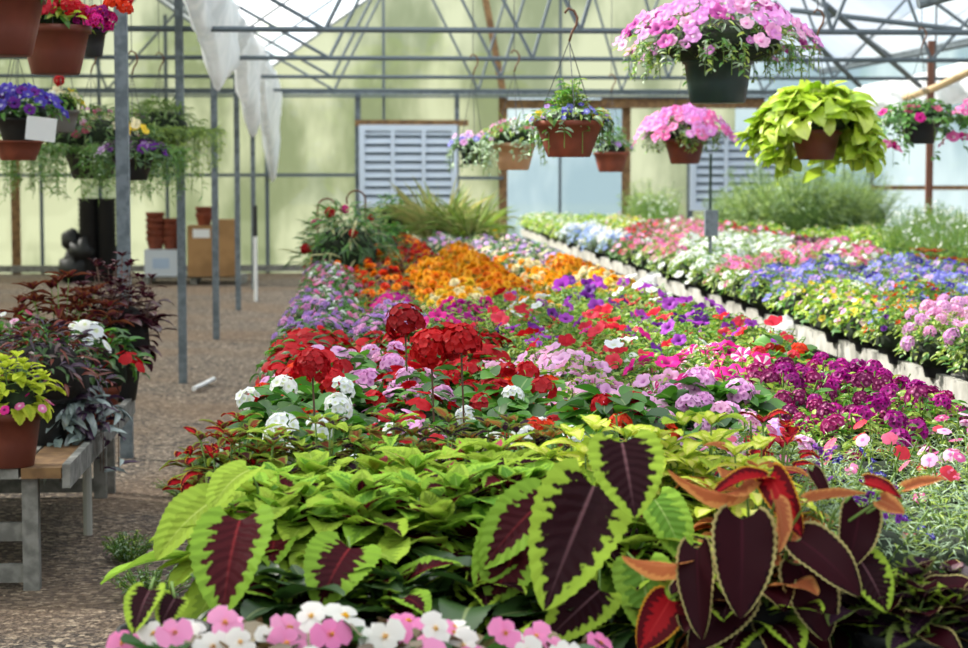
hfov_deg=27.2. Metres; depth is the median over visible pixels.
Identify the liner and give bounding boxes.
[759,314,793,335]
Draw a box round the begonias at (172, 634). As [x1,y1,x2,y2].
[105,618,228,647]
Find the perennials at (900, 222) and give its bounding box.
[875,209,925,246]
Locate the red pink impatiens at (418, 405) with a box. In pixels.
[354,380,461,430]
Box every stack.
[77,198,116,281]
[146,212,164,248]
[163,218,176,248]
[195,207,211,224]
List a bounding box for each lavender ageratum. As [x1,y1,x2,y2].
[265,315,349,356]
[276,296,342,336]
[300,311,348,330]
[311,315,353,338]
[346,313,388,338]
[349,313,407,340]
[350,304,391,339]
[364,298,428,327]
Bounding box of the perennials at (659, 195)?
[637,195,678,220]
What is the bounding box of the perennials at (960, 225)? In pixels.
[942,208,966,247]
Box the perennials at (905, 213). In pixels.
[885,205,923,238]
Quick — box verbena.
[695,411,820,468]
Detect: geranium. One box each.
[211,374,369,466]
[232,367,336,442]
[247,357,343,409]
[252,415,356,468]
[264,392,402,454]
[265,367,387,437]
[292,347,330,415]
[343,341,409,370]
[349,353,429,384]
[353,367,455,413]
[384,302,425,397]
[409,328,452,427]
[429,361,526,393]
[439,323,482,438]
[439,379,529,416]
[445,385,550,452]
[450,375,578,435]
[464,361,566,404]
[486,425,584,461]
[489,416,589,460]
[544,384,688,440]
[647,383,686,411]
[653,366,786,448]
[654,393,766,462]
[733,334,826,363]
[762,350,811,364]
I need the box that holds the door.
[507,98,621,263]
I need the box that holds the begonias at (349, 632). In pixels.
[256,602,414,647]
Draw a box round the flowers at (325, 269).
[305,261,360,286]
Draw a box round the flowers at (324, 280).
[296,279,336,294]
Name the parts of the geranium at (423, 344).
stem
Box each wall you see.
[0,0,502,273]
[503,0,626,95]
[626,0,734,219]
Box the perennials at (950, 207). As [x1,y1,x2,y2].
[939,207,967,234]
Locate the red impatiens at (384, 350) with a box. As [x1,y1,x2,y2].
[381,344,410,352]
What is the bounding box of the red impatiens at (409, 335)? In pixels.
[365,328,426,357]
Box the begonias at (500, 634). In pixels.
[409,617,523,647]
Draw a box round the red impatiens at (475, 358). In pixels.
[439,350,502,374]
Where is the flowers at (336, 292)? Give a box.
[313,287,360,315]
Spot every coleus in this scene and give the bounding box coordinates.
[0,269,133,347]
[68,251,176,401]
[100,460,410,620]
[116,576,211,634]
[159,412,299,544]
[177,423,311,482]
[189,450,357,537]
[190,559,379,646]
[235,469,456,647]
[267,412,382,473]
[280,555,470,640]
[296,460,516,594]
[323,446,474,494]
[333,412,446,472]
[368,546,526,631]
[384,407,483,463]
[423,432,540,484]
[441,414,550,478]
[468,586,625,647]
[478,429,711,640]
[489,424,590,473]
[509,414,671,494]
[526,595,711,647]
[579,424,715,559]
[609,592,790,647]
[622,462,944,647]
[652,410,800,545]
[675,434,837,554]
[714,409,824,513]
[789,554,967,647]
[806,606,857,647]
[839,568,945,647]
[907,559,967,647]
[909,248,950,261]
[951,257,967,265]
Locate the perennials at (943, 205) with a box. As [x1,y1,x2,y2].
[924,205,967,243]
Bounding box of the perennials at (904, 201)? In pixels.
[890,201,925,229]
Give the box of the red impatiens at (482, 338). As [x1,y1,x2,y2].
[419,329,490,356]
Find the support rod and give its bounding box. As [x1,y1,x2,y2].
[708,154,711,252]
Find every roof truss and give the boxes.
[0,0,232,77]
[0,55,202,59]
[40,0,232,90]
[109,26,174,31]
[183,0,967,34]
[239,0,967,62]
[250,0,967,80]
[264,0,890,92]
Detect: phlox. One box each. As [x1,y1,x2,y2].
[889,299,965,352]
[895,313,967,377]
[922,294,967,318]
[930,312,967,381]
[946,307,967,330]
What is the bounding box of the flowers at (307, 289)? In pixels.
[288,283,343,317]
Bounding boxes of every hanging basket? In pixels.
[0,0,52,56]
[0,0,209,205]
[0,57,45,159]
[0,57,69,142]
[27,0,133,74]
[46,75,85,132]
[80,17,185,187]
[82,0,115,56]
[115,0,230,184]
[446,54,498,175]
[472,0,556,173]
[523,0,618,156]
[593,0,635,171]
[612,0,823,103]
[632,72,737,163]
[732,0,889,185]
[876,12,967,165]
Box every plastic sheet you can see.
[183,0,281,181]
[854,63,967,112]
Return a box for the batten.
[902,5,967,100]
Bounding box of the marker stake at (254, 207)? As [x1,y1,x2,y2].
[253,206,257,300]
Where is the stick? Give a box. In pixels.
[192,377,215,390]
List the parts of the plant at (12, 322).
flower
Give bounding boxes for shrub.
[345,215,412,254]
[371,193,412,238]
[617,178,682,218]
[700,179,750,224]
[715,162,810,226]
[737,160,861,233]
[789,160,893,229]
[828,172,909,226]
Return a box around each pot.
[0,117,36,140]
[0,140,43,159]
[0,412,42,468]
[27,23,91,74]
[47,110,79,132]
[65,152,114,178]
[85,29,105,56]
[92,386,120,424]
[112,158,153,179]
[118,364,139,401]
[365,621,376,627]
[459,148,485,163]
[492,143,535,169]
[515,618,533,621]
[533,120,604,156]
[567,244,577,247]
[593,152,628,171]
[595,254,606,258]
[609,258,619,262]
[634,266,644,271]
[665,139,705,163]
[666,277,678,282]
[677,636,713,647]
[682,60,753,103]
[683,283,697,289]
[700,290,716,296]
[721,296,733,303]
[740,302,755,310]
[757,309,777,316]
[793,130,842,159]
[793,319,810,327]
[806,640,815,647]
[811,325,822,331]
[824,332,848,342]
[845,628,859,647]
[854,342,877,351]
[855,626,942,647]
[878,349,886,353]
[887,353,915,364]
[901,122,941,143]
[922,367,951,377]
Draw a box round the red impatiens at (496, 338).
[477,329,518,355]
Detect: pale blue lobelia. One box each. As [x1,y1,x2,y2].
[555,222,584,247]
[566,222,595,251]
[574,225,597,251]
[578,225,603,252]
[581,225,612,246]
[581,229,609,258]
[582,219,600,225]
[594,228,631,262]
[597,231,619,252]
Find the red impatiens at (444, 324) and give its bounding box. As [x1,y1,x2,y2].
[432,317,477,330]
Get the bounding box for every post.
[113,5,133,457]
[174,0,186,383]
[210,78,219,339]
[233,71,240,309]
[250,135,255,289]
[925,41,934,220]
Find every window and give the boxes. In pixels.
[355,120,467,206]
[689,131,794,210]
[735,16,967,230]
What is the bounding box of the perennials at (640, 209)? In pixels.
[628,196,664,218]
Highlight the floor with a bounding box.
[0,272,967,647]
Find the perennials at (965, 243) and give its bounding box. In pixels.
[948,214,967,264]
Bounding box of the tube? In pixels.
[916,0,951,8]
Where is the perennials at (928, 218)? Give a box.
[914,197,958,234]
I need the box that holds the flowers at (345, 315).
[311,307,359,328]
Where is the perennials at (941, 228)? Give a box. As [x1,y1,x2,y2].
[924,206,967,256]
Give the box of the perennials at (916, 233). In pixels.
[887,219,939,254]
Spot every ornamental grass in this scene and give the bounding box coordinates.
[378,174,504,240]
[405,189,521,239]
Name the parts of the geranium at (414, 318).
stem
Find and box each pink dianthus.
[699,420,827,483]
[805,414,932,536]
[891,444,967,524]
[909,418,967,481]
[911,404,967,476]
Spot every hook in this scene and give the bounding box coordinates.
[317,198,336,237]
[346,190,365,219]
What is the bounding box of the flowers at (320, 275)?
[301,270,346,292]
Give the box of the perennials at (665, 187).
[648,187,681,217]
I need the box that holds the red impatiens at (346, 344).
[330,337,358,352]
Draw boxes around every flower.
[0,82,12,91]
[0,99,6,109]
[0,405,9,414]
[5,92,16,102]
[7,85,17,92]
[7,96,20,108]
[14,402,24,409]
[15,85,27,93]
[22,90,33,97]
[23,104,35,114]
[29,87,39,95]
[34,96,47,106]
[38,404,46,412]
[39,89,45,96]
[43,0,51,14]
[46,0,56,13]
[46,92,55,98]
[51,87,62,93]
[51,95,62,108]
[53,75,64,86]
[60,0,77,15]
[61,107,69,117]
[68,321,78,329]
[71,91,80,98]
[71,130,81,137]
[72,327,84,338]
[73,14,80,23]
[74,4,88,17]
[79,6,90,15]
[79,320,90,329]
[81,123,89,132]
[82,337,92,345]
[86,13,99,26]
[88,13,103,25]
[88,324,103,337]
[95,4,109,17]
[96,20,106,32]
[96,146,104,154]
[101,19,114,29]
[102,0,117,7]
[102,339,111,352]
[106,0,122,9]
[106,630,139,647]
[107,10,117,23]
[118,354,132,364]
[119,0,132,13]
[130,117,140,123]
[130,121,139,128]
[131,356,142,364]
[135,362,144,372]
[136,621,162,645]
[137,144,147,153]
[140,124,149,133]
[148,143,156,149]
[154,618,193,647]
[179,623,200,645]
[186,619,205,635]
[191,630,228,647]
[206,605,243,633]
[225,627,255,647]
[235,387,260,409]
[248,393,268,409]
[254,382,269,386]
[254,625,273,641]
[255,374,265,385]
[260,376,269,385]
[261,361,270,372]
[262,422,291,440]
[265,412,299,430]
[266,625,306,647]
[267,363,276,370]
[269,374,297,393]
[270,614,306,639]
[271,332,277,339]
[271,363,284,369]
[274,343,284,351]
[274,351,286,362]
[275,365,286,375]
[282,367,311,382]
[283,342,299,350]
[284,335,298,339]
[285,338,299,344]
[286,443,298,464]
[287,328,300,334]
[287,352,298,365]
[290,349,300,354]
[292,347,330,381]
[296,602,324,632]
[297,327,309,335]
[299,334,309,338]
[300,243,310,253]
[301,407,317,413]
[303,316,312,321]
[303,339,318,346]
[306,415,331,440]
[307,332,321,339]
[309,618,352,647]
[311,344,323,349]
[316,367,344,390]
[317,325,326,333]
[318,338,332,347]
[320,349,335,356]
[320,387,338,392]
[323,603,364,626]
[324,207,334,216]
[324,336,334,341]
[324,392,352,414]
[326,395,352,420]
[328,357,343,371]
[330,346,348,356]
[331,376,355,397]
[337,332,348,340]
[339,204,348,213]
[340,337,350,344]
[340,359,352,371]
[341,363,348,373]
[343,349,356,359]
[344,319,353,324]
[348,229,357,237]
[353,326,363,333]
[353,369,365,384]
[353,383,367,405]
[355,337,369,345]
[355,344,364,352]
[355,368,379,386]
[358,623,376,644]
[359,316,369,321]
[360,326,371,332]
[360,344,380,358]
[364,389,387,405]
[366,618,405,647]
[370,321,380,325]
[371,351,383,361]
[374,372,387,386]
[375,313,384,318]
[378,408,394,420]
[379,353,405,369]
[381,335,391,342]
[382,422,402,438]
[383,388,393,397]
[384,302,425,339]
[386,341,404,350]
[386,371,397,381]
[387,379,404,388]
[387,619,412,645]
[388,399,405,407]
[390,365,404,371]
[390,613,424,629]
[395,337,407,343]
[395,367,420,382]
[395,414,407,422]
[396,348,404,354]
[399,380,416,388]
[399,437,418,443]
[401,382,423,400]
[401,409,415,415]
[402,353,413,360]
[403,420,419,432]
[405,389,419,396]
[405,397,425,404]
[406,410,425,418]
[406,413,422,425]
[407,361,424,371]
[409,328,452,369]
[414,398,431,410]
[417,634,427,642]
[420,611,450,641]
[421,316,428,328]
[422,637,445,647]
[427,433,443,444]
[429,308,446,320]
[434,384,455,404]
[439,323,482,360]
[441,384,454,396]
[445,369,460,384]
[446,316,461,324]
[446,619,457,634]
[449,401,459,410]
[449,628,478,647]
[452,358,465,365]
[452,620,469,635]
[455,405,474,426]
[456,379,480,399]
[457,361,481,376]
[459,139,467,145]
[464,312,476,320]
[469,359,484,366]
[469,392,490,411]
[473,136,479,141]
[476,378,497,390]
[483,378,507,396]
[485,344,501,356]
[485,360,495,368]
[486,333,500,336]
[487,305,500,314]
[487,617,520,647]
[490,311,509,325]
[490,356,500,362]
[495,362,517,377]
[498,350,510,362]
[501,376,513,399]
[501,385,524,400]
[504,324,520,330]
[509,425,533,448]
[510,310,522,316]
[513,351,527,364]
[514,306,529,313]
[514,329,529,338]
[514,635,541,647]
[516,361,540,377]
[518,310,532,321]
[521,620,550,644]
[525,327,538,333]
[525,337,542,346]
[526,337,538,350]
[526,416,543,429]
[528,324,544,331]
[530,376,557,398]
[536,333,549,340]
[536,353,552,364]
[537,349,549,362]
[538,346,553,352]
[538,358,548,369]
[539,419,554,428]
[541,374,558,380]
[543,636,568,647]
[544,342,560,350]
[546,414,559,421]
[547,349,564,358]
[547,363,561,376]
[550,640,579,647]
[551,351,570,363]
[552,360,567,370]
[558,313,573,322]
[558,334,575,346]
[558,371,574,376]
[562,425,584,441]
[566,349,585,356]
[568,364,582,372]
[572,316,582,326]
[574,378,589,384]
[574,388,587,393]
[576,351,590,361]
[577,320,592,329]
[579,325,591,333]
[580,338,593,346]
[582,309,599,318]
[582,362,594,367]
[583,342,597,353]
[584,374,604,382]
[587,321,604,336]
[587,632,612,647]
[589,393,614,410]
[592,305,607,317]
[593,358,611,371]
[595,372,609,384]
[596,320,611,328]
[600,316,612,323]
[600,383,615,393]
[602,304,612,311]
[603,340,613,354]
[604,339,623,348]
[605,353,621,368]
[607,322,625,330]
[608,347,627,353]
[608,412,632,427]
[609,376,623,385]
[610,316,620,323]
[610,390,620,395]
[612,32,625,44]
[617,336,637,342]
[618,39,626,50]
[619,24,628,37]
[621,358,635,375]
[622,30,631,40]
[624,44,635,55]
[624,352,640,368]
[625,326,636,335]
[629,18,638,28]
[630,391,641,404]
[633,373,650,386]
[634,22,646,32]
[635,10,645,19]
[635,352,654,366]
[636,309,649,320]
[637,125,644,133]
[637,327,651,339]
[638,28,649,39]
[638,349,654,361]
[642,391,652,400]
[643,12,653,22]
[644,119,652,130]
[646,307,660,315]
[647,113,657,122]
[647,381,658,393]
[649,21,664,35]
[649,119,661,130]
[650,16,660,26]
[651,129,661,140]
[651,322,662,326]
[651,342,663,354]
[651,375,662,384]
[652,45,659,55]
[653,4,666,17]
[654,355,680,367]
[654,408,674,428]
[655,398,668,407]
[656,312,672,319]
[657,3,672,11]
[657,9,669,21]
[657,34,672,47]
[657,117,667,125]
[657,125,669,134]
[657,383,676,393]
[658,113,669,122]
[659,107,671,115]
[660,319,674,334]
[660,368,678,382]
[661,132,669,139]
[661,338,672,346]
[662,296,677,309]
[663,423,679,440]
[664,17,677,29]
[665,34,676,45]
[667,1,682,14]
[668,122,677,130]
[670,313,686,322]
[671,105,681,113]
[671,334,686,344]
[672,358,689,369]
[674,351,689,360]
[674,373,691,387]
[675,113,683,121]
[675,298,685,303]
[675,393,702,411]
[679,15,694,26]
[679,38,690,47]
[681,1,695,11]
[681,366,715,394]
[682,344,697,358]
[683,23,697,33]
[683,105,692,111]
[683,109,695,116]
[684,114,695,124]
[685,28,701,42]
[685,309,694,317]
[686,130,694,137]
[686,319,709,326]
[690,311,709,321]
[691,9,704,24]
[691,116,701,124]
[691,302,704,312]
[692,120,705,131]
[692,124,702,134]
[692,316,707,328]
[693,10,708,22]
[693,114,703,121]
[694,391,713,410]
[694,418,717,432]
[695,109,705,117]
[696,128,708,139]
[699,5,710,13]
[700,0,715,5]
[700,342,719,359]
[703,115,713,124]
[704,3,714,10]
[704,45,714,53]
[704,125,716,135]
[705,297,722,306]
[705,339,726,351]
[706,121,717,129]
[707,363,717,380]
[708,109,716,117]
[709,4,726,18]
[710,400,733,419]
[711,354,724,368]
[712,311,728,319]
[714,369,727,381]
[716,307,729,317]
[717,327,731,338]
[718,428,740,448]
[719,340,740,355]
[720,0,733,5]
[720,124,728,134]
[720,321,735,329]
[720,364,744,376]
[723,3,735,13]
[723,436,736,443]
[725,378,755,404]
[725,401,740,411]
[726,375,741,380]
[729,133,737,141]
[731,324,747,335]
[731,347,750,361]
[731,442,750,456]
[732,316,744,328]
[734,0,751,7]
[734,3,750,13]
[734,325,746,335]
[739,411,759,427]
[740,16,753,28]
[744,318,758,326]
[744,370,761,383]
[746,35,754,43]
[746,361,765,372]
[747,421,761,432]
[749,346,766,356]
[751,351,770,357]
[753,11,767,24]
[753,32,770,47]
[754,355,771,366]
[757,0,774,5]
[760,7,770,18]
[760,369,773,374]
[760,371,782,384]
[764,315,782,325]
[764,342,775,351]
[765,2,777,10]
[765,22,781,38]
[766,424,776,434]
[767,363,788,375]
[767,418,783,423]
[769,11,782,25]
[770,29,781,39]
[770,422,783,438]
[773,344,785,352]
[773,362,795,374]
[773,389,794,404]
[774,356,795,371]
[776,8,790,25]
[778,404,798,419]
[779,427,793,439]
[780,331,793,342]
[783,372,804,388]
[787,350,799,358]
[791,17,800,29]
[791,342,808,355]
[792,389,808,405]
[792,412,807,425]
[794,434,818,462]
[795,366,813,383]
[795,437,806,448]
[796,27,806,38]
[796,420,809,433]
[798,39,811,49]
[802,23,812,36]
[802,413,823,431]
[803,26,815,38]
[805,364,817,371]
[805,370,822,389]
[806,360,820,367]
[806,398,822,411]
[807,393,822,401]
[810,358,825,370]
[812,351,828,362]
[812,443,837,453]
[815,35,823,46]
[815,452,832,467]
[816,402,833,420]
[820,372,828,380]
[820,413,845,434]
[820,454,842,463]
[822,378,840,393]
[822,430,837,441]
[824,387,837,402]
[824,438,836,450]
[827,360,841,370]
[830,368,851,388]
[831,402,842,413]
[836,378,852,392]
[837,358,849,365]
[840,404,860,418]
[842,449,865,461]
[843,419,868,430]
[845,463,858,474]
[848,358,866,373]
[848,405,872,421]
[851,371,873,390]
[852,391,869,404]
[853,419,866,428]
[855,491,874,504]
[856,434,869,446]
[857,365,876,383]
[859,447,874,462]
[866,359,882,369]
[866,392,890,412]
[868,465,886,477]
[871,374,893,390]
[872,409,890,427]
[876,367,892,379]
[878,108,886,114]
[879,383,900,400]
[880,325,887,330]
[881,432,898,444]
[883,139,892,147]
[883,513,908,524]
[884,409,908,428]
[889,428,911,446]
[892,142,897,150]
[893,445,910,460]
[894,375,910,389]
[899,460,909,470]
[900,335,914,351]
[902,322,915,335]
[903,104,914,112]
[903,384,927,405]
[905,309,917,319]
[905,379,925,389]
[906,416,926,435]
[907,419,928,440]
[913,493,925,503]
[914,112,925,121]
[914,313,926,324]
[915,385,937,403]
[917,525,934,540]
[918,444,935,453]
[919,299,934,310]
[921,453,937,466]
[923,325,936,337]
[925,307,941,316]
[927,385,940,391]
[932,393,951,408]
[933,425,942,430]
[934,105,942,111]
[934,415,948,421]
[935,314,946,322]
[936,294,950,301]
[937,300,952,312]
[937,428,951,434]
[939,390,954,402]
[939,465,957,480]
[943,328,959,344]
[943,448,956,461]
[946,405,964,424]
[947,131,959,141]
[950,296,964,306]
[951,106,959,114]
[951,304,964,316]
[952,320,963,328]
[953,452,965,462]
[959,419,967,426]
[961,108,967,115]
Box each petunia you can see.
[359,292,426,316]
[360,298,411,317]
[374,289,422,308]
[407,306,477,338]
[426,296,467,315]
[432,312,490,328]
[444,296,509,325]
[463,311,492,327]
[470,305,541,345]
[477,359,517,373]
[482,306,553,334]
[487,287,519,309]
[491,286,547,306]
[495,322,562,355]
[495,329,571,362]
[498,342,608,376]
[502,327,579,357]
[503,321,570,341]
[506,296,548,316]
[509,308,574,333]
[514,294,578,326]
[520,334,605,365]
[527,349,614,384]
[528,386,619,414]
[539,360,600,384]
[544,275,603,313]
[544,313,594,347]
[548,274,607,302]
[555,305,607,333]
[558,281,631,313]
[563,316,638,339]
[565,291,635,319]
[565,374,652,406]
[570,320,617,349]
[576,320,650,353]
[576,385,677,418]
[579,321,657,358]
[581,298,646,326]
[591,304,641,328]
[593,339,662,389]
[598,336,663,370]
[605,274,664,299]
[606,236,633,262]
[608,348,705,388]
[609,236,636,266]
[610,309,677,336]
[612,281,662,309]
[615,238,643,266]
[615,368,678,392]
[619,237,655,271]
[621,227,642,234]
[624,286,697,319]
[626,310,682,331]
[627,231,641,238]
[629,321,692,346]
[630,229,654,238]
[630,307,706,343]
[631,241,672,273]
[635,271,660,283]
[638,223,661,233]
[638,319,732,355]
[640,226,657,234]
[644,244,683,277]
[644,297,684,318]
[646,217,662,224]
[646,373,691,393]
[648,228,678,237]
[649,245,690,282]
[650,296,710,322]
[650,296,712,321]
[651,237,668,243]
[654,218,672,226]
[657,219,675,227]
[659,334,715,371]
[661,233,678,239]
[663,251,699,283]
[664,240,682,246]
[665,225,683,234]
[665,339,753,369]
[666,233,685,240]
[666,250,705,289]
[668,297,743,330]
[670,216,686,223]
[671,232,707,242]
[672,226,701,233]
[675,307,746,340]
[676,228,699,234]
[676,234,703,244]
[677,242,702,255]
[680,222,701,228]
[680,340,752,370]
[684,252,728,277]
[684,258,721,296]
[690,241,723,252]
[692,243,736,255]
[693,347,780,386]
[695,231,718,241]
[698,311,774,343]
[699,238,722,246]
[701,318,779,346]
[702,259,754,296]
[702,260,750,303]
[709,247,745,259]
[712,234,733,242]
[714,364,777,386]
[715,261,759,303]
[716,240,737,248]
[718,220,737,228]
[718,244,760,259]
[719,228,743,236]
[719,254,746,262]
[719,325,791,362]
[721,234,753,244]
[721,261,767,310]
[724,225,739,231]
[726,356,837,407]
[727,315,813,350]
[733,231,771,241]
[734,255,763,265]
[735,264,791,302]
[737,227,756,233]
[737,271,786,316]
[738,223,760,232]
[741,229,758,235]
[741,362,845,417]
[744,258,769,270]
[747,243,776,252]
[749,247,779,258]
[752,225,777,234]
[752,251,780,265]
[755,232,774,240]
[756,262,789,270]
[757,231,780,237]
[759,234,789,244]
[760,238,789,247]
[762,249,808,267]
[762,274,828,315]
[764,278,804,308]
[764,393,842,435]
[764,409,868,483]
[765,245,795,252]
[770,227,794,237]
[772,248,785,254]
[773,234,791,240]
[777,266,808,276]
[780,358,871,393]
[783,255,807,267]
[786,230,806,237]
[787,240,814,251]
[788,249,820,262]
[788,262,840,280]
[791,246,821,258]
[795,245,834,255]
[795,259,851,273]
[795,351,869,391]
[797,258,820,270]
[799,270,825,289]
[800,244,824,252]
[805,261,853,273]
[805,365,943,421]
[810,237,840,248]
[812,252,847,263]
[813,269,859,290]
[818,240,847,251]
[825,247,855,262]
[826,358,910,397]
[827,255,859,263]
[828,269,852,276]
[832,235,854,244]
[834,243,864,252]
[841,252,866,264]
[842,256,874,271]
[843,379,967,473]
[846,239,881,253]
[847,270,889,284]
[848,246,870,258]
[850,246,894,260]
[850,264,871,271]
[857,258,886,265]
[861,261,897,274]
[863,273,900,291]
[863,276,914,296]
[865,385,965,439]
[872,254,894,262]
[872,262,914,276]
[880,258,926,269]
[887,251,938,265]
[887,268,924,278]
[890,262,925,274]
[893,256,931,268]
[894,272,931,288]
[909,264,935,271]
[913,269,963,285]
[920,257,966,268]
[921,268,951,274]
[931,281,957,289]
[933,260,966,272]
[945,282,967,294]
[946,270,967,279]
[946,272,967,282]
[947,283,967,295]
[951,266,965,274]
[960,266,967,275]
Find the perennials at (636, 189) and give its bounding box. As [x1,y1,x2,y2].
[622,189,650,217]
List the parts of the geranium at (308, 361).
stem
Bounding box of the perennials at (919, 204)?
[903,204,947,230]
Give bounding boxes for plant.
[0,309,56,360]
[0,314,121,445]
[0,350,65,468]
[44,375,139,484]
[277,198,404,273]
[573,213,592,221]
[586,211,603,218]
[588,411,702,479]
[599,217,618,226]
[607,219,626,228]
[607,426,715,461]
[613,215,631,222]
[617,221,635,229]
[745,219,762,229]
[762,221,780,231]
[768,280,826,327]
[768,483,859,552]
[770,223,789,235]
[788,236,816,244]
[791,287,829,331]
[794,230,816,237]
[794,238,816,246]
[798,228,820,240]
[799,225,820,233]
[800,235,829,242]
[800,286,862,342]
[802,289,859,322]
[812,225,830,235]
[815,228,836,237]
[816,275,857,298]
[821,223,843,233]
[824,292,890,342]
[826,233,841,241]
[826,276,885,300]
[831,299,890,351]
[832,227,854,236]
[837,223,857,234]
[838,229,861,240]
[841,283,884,300]
[845,224,869,234]
[847,233,865,246]
[849,227,876,239]
[855,223,874,236]
[862,235,890,247]
[863,222,882,231]
[866,232,886,243]
[868,239,897,251]
[870,227,888,239]
[890,469,967,556]
[901,483,967,571]
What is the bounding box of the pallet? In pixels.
[142,273,247,284]
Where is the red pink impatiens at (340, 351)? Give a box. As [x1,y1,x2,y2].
[277,344,363,375]
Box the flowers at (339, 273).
[309,269,363,297]
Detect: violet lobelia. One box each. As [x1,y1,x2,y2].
[768,450,924,551]
[774,488,945,570]
[789,443,917,517]
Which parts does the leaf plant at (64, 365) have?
pot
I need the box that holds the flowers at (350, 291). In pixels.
[307,274,365,312]
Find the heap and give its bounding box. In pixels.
[57,228,116,282]
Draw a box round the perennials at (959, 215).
[949,215,967,256]
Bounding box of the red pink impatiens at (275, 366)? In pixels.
[260,344,352,385]
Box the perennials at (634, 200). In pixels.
[632,200,658,218]
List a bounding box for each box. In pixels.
[144,249,176,276]
[187,225,211,276]
[219,219,234,276]
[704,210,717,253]
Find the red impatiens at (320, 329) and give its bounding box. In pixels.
[262,323,342,375]
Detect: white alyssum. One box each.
[515,213,534,230]
[520,212,540,225]
[521,214,536,232]
[525,214,545,232]
[525,214,546,234]
[528,215,554,234]
[529,215,553,235]
[535,218,557,236]
[536,216,556,239]
[540,211,558,216]
[543,217,566,232]
[544,219,567,242]
[550,222,567,241]
[551,221,570,244]
[560,215,578,223]
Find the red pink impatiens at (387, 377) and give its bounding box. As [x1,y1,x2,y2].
[366,361,450,388]
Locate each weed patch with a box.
[101,530,153,561]
[102,563,190,595]
[153,475,188,497]
[178,449,215,470]
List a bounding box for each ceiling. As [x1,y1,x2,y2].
[161,0,189,20]
[234,0,967,69]
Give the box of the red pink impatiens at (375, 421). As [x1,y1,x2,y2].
[358,408,450,451]
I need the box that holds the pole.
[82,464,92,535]
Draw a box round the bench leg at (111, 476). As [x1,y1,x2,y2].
[107,437,115,492]
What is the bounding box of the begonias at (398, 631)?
[357,611,484,647]
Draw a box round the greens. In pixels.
[409,456,587,549]
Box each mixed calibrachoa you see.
[855,305,902,353]
[856,300,932,364]
[866,289,901,306]
[881,290,920,308]
[882,276,944,298]
[885,292,955,316]
[896,297,926,309]
[898,281,950,298]
[910,283,967,300]
[930,291,967,301]
[942,326,967,374]
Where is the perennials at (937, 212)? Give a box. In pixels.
[912,198,963,254]
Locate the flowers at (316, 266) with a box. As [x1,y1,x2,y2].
[296,262,349,290]
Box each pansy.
[422,230,449,245]
[427,234,443,245]
[428,235,451,251]
[429,241,454,255]
[430,235,460,248]
[436,236,472,252]
[470,234,495,241]
[470,240,479,247]
[473,241,498,252]
[478,238,511,251]
[478,241,513,256]
[479,248,503,259]
[486,246,513,260]
[488,247,516,258]
[497,245,528,264]
[500,233,521,241]
[500,234,526,246]
[503,251,549,270]
[508,236,526,244]
[510,255,547,274]
[512,239,532,244]
[515,242,537,250]
[522,242,547,249]
[527,243,558,259]
[531,249,555,262]
[539,252,556,260]
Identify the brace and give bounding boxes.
[773,1,861,87]
[790,7,961,29]
[826,2,921,87]
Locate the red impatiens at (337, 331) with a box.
[327,329,356,345]
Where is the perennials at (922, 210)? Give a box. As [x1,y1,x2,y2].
[902,210,942,244]
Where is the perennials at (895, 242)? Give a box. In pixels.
[871,205,928,253]
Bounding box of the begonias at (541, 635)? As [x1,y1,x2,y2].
[514,620,612,647]
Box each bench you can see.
[0,399,134,590]
[521,229,544,243]
[544,237,586,265]
[579,250,631,279]
[628,266,718,311]
[705,294,837,356]
[838,340,967,406]
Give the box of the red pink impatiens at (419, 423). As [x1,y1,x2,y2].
[369,419,455,459]
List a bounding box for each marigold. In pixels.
[307,260,353,281]
[347,260,400,282]
[350,263,391,311]
[353,257,389,275]
[353,288,393,320]
[354,279,408,313]
[355,275,402,311]
[360,268,418,290]
[361,274,423,308]
[366,260,407,281]
[373,269,408,280]
[377,251,403,275]
[391,248,418,274]
[393,232,416,241]
[395,241,426,257]
[397,236,425,245]
[398,247,435,267]
[399,239,430,254]
[400,248,443,268]
[400,255,421,274]
[404,255,455,278]
[406,246,434,253]
[406,257,447,277]
[409,260,463,282]
[411,269,466,297]
[415,270,464,290]
[415,283,453,318]
[421,286,479,312]
[422,276,486,313]
[424,280,464,300]
[430,290,492,309]
[438,241,474,256]
[439,245,468,277]
[448,249,490,264]
[451,254,490,270]
[456,261,505,286]
[461,261,479,285]
[468,275,497,294]
[473,276,531,302]
[474,261,515,278]
[474,268,526,293]
[486,275,535,295]
[489,253,516,264]
[506,291,561,312]
[507,257,550,277]
[518,266,558,285]
[523,267,555,285]
[531,275,559,295]
[533,273,573,291]
[541,252,586,272]
[542,282,580,295]
[545,285,578,299]
[550,257,597,286]
[565,262,592,273]
[572,264,614,278]
[573,268,611,282]
[579,269,615,284]
[597,274,635,294]
[604,275,631,294]
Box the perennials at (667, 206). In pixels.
[644,198,674,220]
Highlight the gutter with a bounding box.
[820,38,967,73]
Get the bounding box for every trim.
[0,173,357,176]
[0,264,609,271]
[5,91,775,95]
[10,160,21,273]
[33,95,769,97]
[39,143,44,273]
[96,60,101,197]
[157,0,190,23]
[163,15,168,217]
[265,158,269,272]
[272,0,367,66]
[355,97,360,227]
[382,0,384,119]
[455,95,458,205]
[457,176,503,179]
[482,0,505,95]
[499,98,506,235]
[503,99,628,108]
[558,0,561,252]
[601,98,764,107]
[621,108,630,214]
[686,164,692,218]
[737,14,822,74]
[870,171,873,197]
[870,185,967,189]
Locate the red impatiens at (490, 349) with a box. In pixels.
[436,342,510,368]
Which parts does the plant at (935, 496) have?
flower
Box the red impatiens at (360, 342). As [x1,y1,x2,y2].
[351,328,385,352]
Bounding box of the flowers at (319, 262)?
[299,258,342,287]

